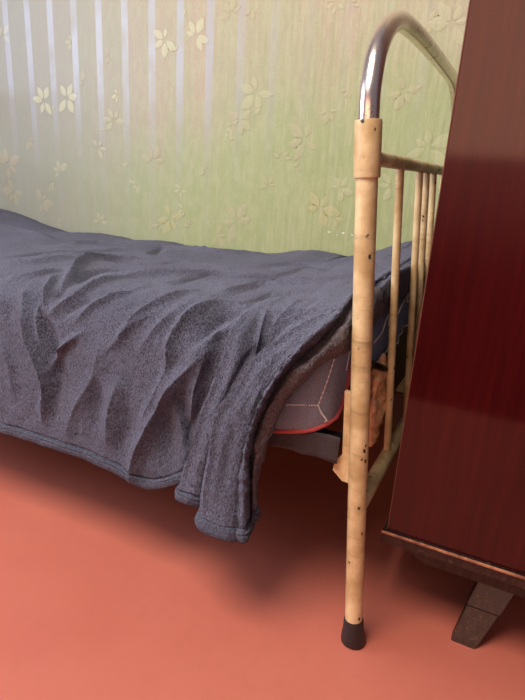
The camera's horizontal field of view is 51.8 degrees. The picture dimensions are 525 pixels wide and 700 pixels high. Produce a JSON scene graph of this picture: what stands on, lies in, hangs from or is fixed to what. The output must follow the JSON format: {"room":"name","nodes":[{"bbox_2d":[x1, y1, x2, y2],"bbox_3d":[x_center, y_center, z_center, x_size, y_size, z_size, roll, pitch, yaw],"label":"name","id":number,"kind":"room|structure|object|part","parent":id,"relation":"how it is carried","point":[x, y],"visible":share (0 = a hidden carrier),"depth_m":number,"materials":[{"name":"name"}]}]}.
{"room":"bedroom","nodes":[
{"label":"bedroom","id":0,"kind":"room"},
{"bbox_2d":[0,0,468,392],"bbox_3d":[0.211,-1.058,1.575,5.400,2.600,0.121,12,20,24],"label":"wall","id":1,"kind":"structure","parent":0,"point":[223,124],"depth_m":1.79,"materials":[{"name":"paper"}]},
{"bbox_2d":[340,391,403,429],"bbox_3d":[0.108,0.130,1.904,5.400,0.130,0.018,12,20,24],"label":"baseboard","id":2,"kind":"structure","parent":1,"relation":"attached to","point":[398,401],"depth_m":1.75,"materials":[{"name":"brown paint"}]},
{"bbox_2d":[0,416,524,699],"bbox_3d":[-0.324,0.488,1.109,5.400,0.100,1.950,12,20,24],"label":"floor","id":3,"kind":"structure","parent":0,"point":[111,588],"depth_m":1.03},
{"bbox_2d":[315,10,457,648],"bbox_3d":[-0.565,-0.283,1.589,2.152,1.034,0.903,12,20,24],"label":"bed","id":4,"kind":"object","parent":3,"relation":"on","point":[351,467],"visible":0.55,"depth_m":0.87,"materials":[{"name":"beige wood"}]},
{"bbox_2d":[268,432,339,463],"bbox_3d":[-0.699,-0.010,1.241,1.835,0.047,0.012,12,20,24],"label":"frame","id":5,"kind":"object","parent":4,"relation":"attached to","point":[323,446],"visible":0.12,"depth_m":0.89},
{"bbox_3d":[-0.755,-0.032,1.291,1.975,0.024,0.033,12,20,24],"label":"rail","id":6,"kind":"part","parent":4,"relation":"part of","materials":[{"name":"grey metal"}]},
{"bbox_2d":[274,327,404,433],"bbox_3d":[-0.509,-0.225,1.582,1.820,0.225,0.888,12,20,24],"label":"mattress","id":7,"kind":"object","parent":4,"relation":"on","point":[318,402],"visible":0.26,"depth_m":0.87,"materials":[{"name":"grey fabric"}]},
{"bbox_2d":[0,209,425,543],"bbox_3d":[-0.543,-0.161,1.574,1.909,0.427,1.003,12,20,24],"label":"blanket","id":8,"kind":"object","parent":7,"relation":"on","point":[153,364],"visible":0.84,"depth_m":1.00,"materials":[{"name":"fabric"}]},
{"bbox_2d":[372,283,423,361],"bbox_3d":[0.328,-0.086,1.229,0.022,0.101,0.776,12,20,24],"label":"sheet","id":9,"kind":"object","parent":7,"relation":"hanging from","point":[381,329],"visible":0.37,"depth_m":1.07,"materials":[{"name":"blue fabric"}]},
{"bbox_3d":[0.151,0.116,0.842,0.100,0.775,0.030,12,20,24],"label":"post","id":10,"kind":"part","parent":4,"relation":"part of","materials":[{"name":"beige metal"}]},
{"bbox_2d":[369,353,386,446],"bbox_3d":[0.223,0.098,1.041,0.040,0.194,0.098,12,20,24],"label":"cloth bundle","id":11,"kind":"object","parent":4,"relation":"on","point":[378,378],"visible":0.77,"depth_m":1.01,"materials":[{"name":"fabric"}]},
{"bbox_3d":[0.320,0.036,1.336,0.008,0.190,0.640,12,20,24],"label":"rail","id":12,"kind":"part","parent":4,"relation":"part of","materials":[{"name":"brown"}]},
{"bbox_2d":[381,0,524,648],"bbox_3d":[0.796,-0.311,0.783,0.947,1.750,0.564,12,20,24],"label":"wardrobe","id":13,"kind":"object","parent":3,"relation":"on","point":[458,501],"visible":1,"depth_m":0.81,"materials":[{"name":"brown wood"}]},
{"bbox_3d":[0.633,0.407,0.756,0.947,0.005,0.003,12,20,24],"label":"edge trim","id":14,"kind":"part","parent":13,"relation":"part of","materials":[{"name":"brown wood"}]},
{"bbox_3d":[0.400,0.438,0.961,0.087,0.174,0.080,12,20,24],"label":"leg","id":15,"kind":"part","parent":13,"relation":"part of","materials":[{"name":"brown wood"}]}
]}

